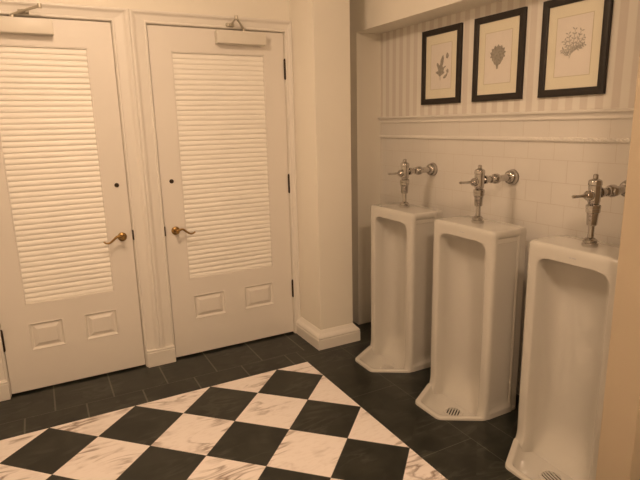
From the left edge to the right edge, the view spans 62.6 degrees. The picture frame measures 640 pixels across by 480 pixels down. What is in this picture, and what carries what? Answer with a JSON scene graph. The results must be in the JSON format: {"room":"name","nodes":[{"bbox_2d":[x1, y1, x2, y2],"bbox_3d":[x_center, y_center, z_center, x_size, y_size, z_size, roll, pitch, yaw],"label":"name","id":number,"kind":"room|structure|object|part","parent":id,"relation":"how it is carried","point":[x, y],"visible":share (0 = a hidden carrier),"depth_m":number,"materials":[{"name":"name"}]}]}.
{"room":"public restroom","nodes":[
{"label":"public restroom","id":0,"kind":"room"},
{"bbox_2d":[0,0,294,395],"bbox_3d":[-1.177,-0.473,3.211,3.280,2.620,0.140,-8,14,-27],"label":"wall","id":1,"kind":"structure","parent":0,"point":[262,9],"depth_m":3.21,"materials":[{"name":"paint"}]},
{"bbox_2d":[0,3,144,393],"bbox_3d":[-1.477,-0.179,2.979,0.766,2.138,0.170,-8,14,-27],"label":"door","id":2,"kind":"structure","parent":1,"relation":"in","point":[70,309],"depth_m":3.03,"materials":[{"name":"paint"}]},
{"bbox_3d":[-1.522,-1.180,2.712,0.171,0.057,0.024,0,13,6],"label":"arm","id":3,"kind":"part","parent":2,"relation":"part of","materials":[{"name":"metal"}]},
{"bbox_3d":[-1.615,0.556,3.118,0.184,0.169,0.022,-8,14,-27],"label":"raised panel","id":4,"kind":"part","parent":2,"relation":"part of","materials":[{"name":"paint"}]},
{"bbox_3d":[-1.505,-0.351,2.994,0.478,1.421,0.020,-8,14,-27],"label":"louver panel","id":5,"kind":"part","parent":2,"relation":"part of","materials":[{"name":"paint"}]},
{"bbox_3d":[-1.350,0.519,3.256,0.188,0.169,0.022,-8,14,-27],"label":"raised panel","id":6,"kind":"part","parent":2,"relation":"part of","materials":[{"name":"paint"}]},
{"bbox_3d":[-1.232,-0.001,3.144,0.120,0.048,0.020,-8,14,-27],"label":"lever","id":7,"kind":"part","parent":2,"relation":"part of","materials":[{"name":"gold metal"}]},
{"bbox_3d":[-1.193,-0.015,3.186,0.054,0.054,0.058,-8,14,-27],"label":"lever handle","id":8,"kind":"part","parent":2,"relation":"part of","materials":[{"name":"gold metal"}]},
{"bbox_2d":[0,0,300,401],"bbox_3d":[-1.039,-0.252,3.231,1.980,2.175,0.044,-8,14,-27],"label":"door frame","id":9,"kind":"structure","parent":1,"relation":"attached to","point":[138,18],"depth_m":3.20,"materials":[{"name":"paint"}]},
{"bbox_2d":[146,15,293,356],"bbox_3d":[-0.578,-0.311,3.445,0.878,2.152,0.170,-8,14,-27],"label":"door","id":10,"kind":"structure","parent":1,"relation":"in","point":[219,104],"depth_m":3.46,"materials":[{"name":"paint"}]},
{"bbox_3d":[-0.908,-0.054,3.334,0.054,0.054,0.058,-8,14,-27],"label":"lever handle","id":11,"kind":"part","parent":10,"relation":"part of","materials":[{"name":"gold metal"}]},
{"bbox_3d":[-0.850,-0.055,3.342,0.120,0.048,0.020,-8,14,-27],"label":"lever","id":12,"kind":"part","parent":10,"relation":"part of","materials":[{"name":"gold metal"}]},
{"bbox_3d":[-0.747,0.435,3.569,0.218,0.169,0.022,-8,14,-27],"label":"raised panel","id":13,"kind":"part","parent":10,"relation":"part of","materials":[{"name":"paint"}]},
{"bbox_3d":[-0.619,-0.474,3.455,0.590,1.421,0.020,-8,14,-27],"label":"louver panel","id":14,"kind":"part","parent":10,"relation":"part of","materials":[{"name":"paint"}]},
{"bbox_3d":[-0.434,0.392,3.732,0.222,0.169,0.022,-8,14,-27],"label":"raised panel","id":15,"kind":"part","parent":10,"relation":"part of","materials":[{"name":"paint"}]},
{"bbox_2d":[0,322,520,479],"bbox_3d":[0.050,1.312,1.438,3.580,0.150,5.045,-8,14,-27],"label":"floor","id":16,"kind":"structure","parent":0,"point":[277,407],"depth_m":2.72,"materials":[{"name":"tile"}]},
{"bbox_2d":[289,0,359,349],"bbox_3d":[0.022,-0.576,3.550,0.335,2.620,0.373,-8,14,-27],"label":"column","id":17,"kind":"structure","parent":16,"relation":"on","point":[320,29],"depth_m":3.46,"materials":[{"name":"paint"}]},
{"bbox_2d":[355,202,441,372],"bbox_3d":[0.456,0.330,3.354,0.445,1.067,0.454,-8,14,-27],"label":"urinal","id":18,"kind":"object","parent":16,"relation":"on","point":[402,239],"visible":0.9,"depth_m":3.40,"materials":[{"name":"ceramic"}]},
{"bbox_2d":[388,159,437,207],"bbox_3d":[0.568,-0.356,3.277,0.374,0.300,0.084,-9,15,-32],"label":"valve","id":19,"kind":"object","parent":18,"relation":"on","point":[430,169],"visible":1,"depth_m":3.25,"materials":[{"name":"silver metal"}]},
{"bbox_3d":[0.460,-0.402,3.195,0.120,0.042,0.041,-9,15,-32],"label":"handle","id":20,"kind":"part","parent":19,"relation":"part of","materials":[{"name":"silver metal"}]},
{"bbox_2d":[415,215,526,420],"bbox_3d":[0.751,0.443,2.816,0.445,1.067,0.454,-8,14,-27],"label":"urinal","id":21,"kind":"object","parent":16,"relation":"on","point":[478,269],"visible":0.98,"depth_m":2.83,"materials":[{"name":"ceramic"}]},
{"bbox_2d":[459,165,518,223],"bbox_3d":[0.865,-0.243,2.735,0.374,0.300,0.084,-8,14,-27],"label":"valve","id":22,"kind":"object","parent":21,"relation":"on","point":[511,177],"visible":1,"depth_m":2.71,"materials":[{"name":"silver metal"}]},
{"bbox_3d":[0.752,-0.290,2.662,0.120,0.042,0.041,-8,14,-27],"label":"handle","id":23,"kind":"part","parent":22,"relation":"part of","materials":[{"name":"silver metal"}]},
{"bbox_2d":[505,235,619,479],"bbox_3d":[1.053,0.558,2.266,0.445,1.067,0.454,-8,14,-27],"label":"urinal","id":24,"kind":"object","parent":16,"relation":"on","point":[570,288],"visible":0.84,"depth_m":2.36,"materials":[{"name":"ceramic"}]},
{"bbox_2d":[572,174,625,247],"bbox_3d":[1.167,-0.127,2.185,0.374,0.300,0.084,-8,14,-27],"label":"valve","id":25,"kind":"object","parent":24,"relation":"on","point":[595,192],"visible":0.88,"depth_m":2.15,"materials":[{"name":"silver metal"}]},
{"bbox_3d":[1.054,-0.175,2.112,0.120,0.042,0.041,-8,14,-27],"label":"handle","id":26,"kind":"part","parent":25,"relation":"part of","materials":[{"name":"silver metal"}]},
{"bbox_2d":[349,0,380,324],"bbox_3d":[0.371,-0.657,3.875,0.300,2.620,0.116,-8,14,-27],"label":"wall","id":27,"kind":"structure","parent":0,"point":[365,48],"depth_m":3.80,"materials":[{"name":"paint"}]},
{"bbox_2d":[356,0,501,33],"bbox_3d":[0.876,-1.487,2.682,0.300,0.504,2.120,-8,14,-27],"label":"wall","id":28,"kind":"structure","parent":0,"point":[372,16],"depth_m":3.19,"materials":[{"name":"paint"}]},
{"bbox_2d":[380,0,639,394],"bbox_3d":[1.020,-0.221,2.963,0.100,2.136,2.249,-8,14,-27],"label":"wall","id":29,"kind":"structure","parent":0,"point":[542,202],"depth_m":2.77,"materials":[{"name":"tile"}]},
{"bbox_2d":[421,22,462,104],"bbox_3d":[0.728,-1.047,3.173,0.018,0.440,0.346,-8,14,-27],"label":"framed picture","id":30,"kind":"object","parent":29,"relation":"attached to","point":[442,48],"visible":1,"depth_m":3.16,"materials":[{"name":"white paper"}]},
{"bbox_2d":[431,42,451,89],"bbox_3d":[0.729,-1.047,3.174,0.001,0.260,0.182,-8,14,-27],"label":"print","id":31,"kind":"object","parent":30,"relation":"attached to","point":[441,52],"depth_m":3.17,"materials":[{"name":"grey paper"}]},
{"bbox_2d":[471,6,527,101],"bbox_3d":[0.940,-0.966,2.786,0.018,0.440,0.346,-8,14,-27],"label":"framed picture","id":32,"kind":"object","parent":29,"relation":"attached to","point":[499,38],"visible":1,"depth_m":2.77,"materials":[{"name":"white paper"}]},
{"bbox_2d":[484,29,512,83],"bbox_3d":[0.941,-0.966,2.787,0.001,0.260,0.182,-8,14,-27],"label":"print","id":33,"kind":"object","parent":32,"relation":"attached to","point":[498,43],"depth_m":2.78,"materials":[{"name":"grey paper"}]},
{"bbox_2d":[379,135,630,143],"bbox_3d":[0.936,-0.562,2.909,0.019,0.024,2.124,-8,14,-27],"label":"trim","id":34,"kind":"structure","parent":29,"relation":"attached to","point":[486,138],"depth_m":2.71,"materials":[{"name":"paint"}]},
{"bbox_2d":[378,108,633,122],"bbox_3d":[0.927,-0.672,2.881,0.028,0.045,2.119,-8,14,-27],"label":"trim","id":35,"kind":"structure","parent":29,"relation":"attached to","point":[614,113],"depth_m":2.68,"materials":[{"name":"paint"}]},
{"bbox_2d":[537,0,613,97],"bbox_3d":[1.153,-0.885,2.398,0.018,0.440,0.346,-8,14,-27],"label":"framed picture","id":36,"kind":"object","parent":29,"relation":"attached to","point":[575,34],"visible":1,"depth_m":2.39,"materials":[{"name":"beige paper"}]},
{"bbox_2d":[554,12,593,76],"bbox_3d":[1.154,-0.885,2.399,0.001,0.260,0.182,-8,14,-27],"label":"print","id":37,"kind":"object","parent":36,"relation":"attached to","point":[573,31],"depth_m":2.39,"materials":[{"name":"grey paper"}]},
{"bbox_2d":[595,54,639,479],"bbox_3d":[1.328,-0.237,1.888,0.538,2.620,0.130,-8,14,-27],"label":"wall partition","id":38,"kind":"structure","parent":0,"point":[619,443],"depth_m":1.90,"materials":[{"name":"paint"}]}
]}

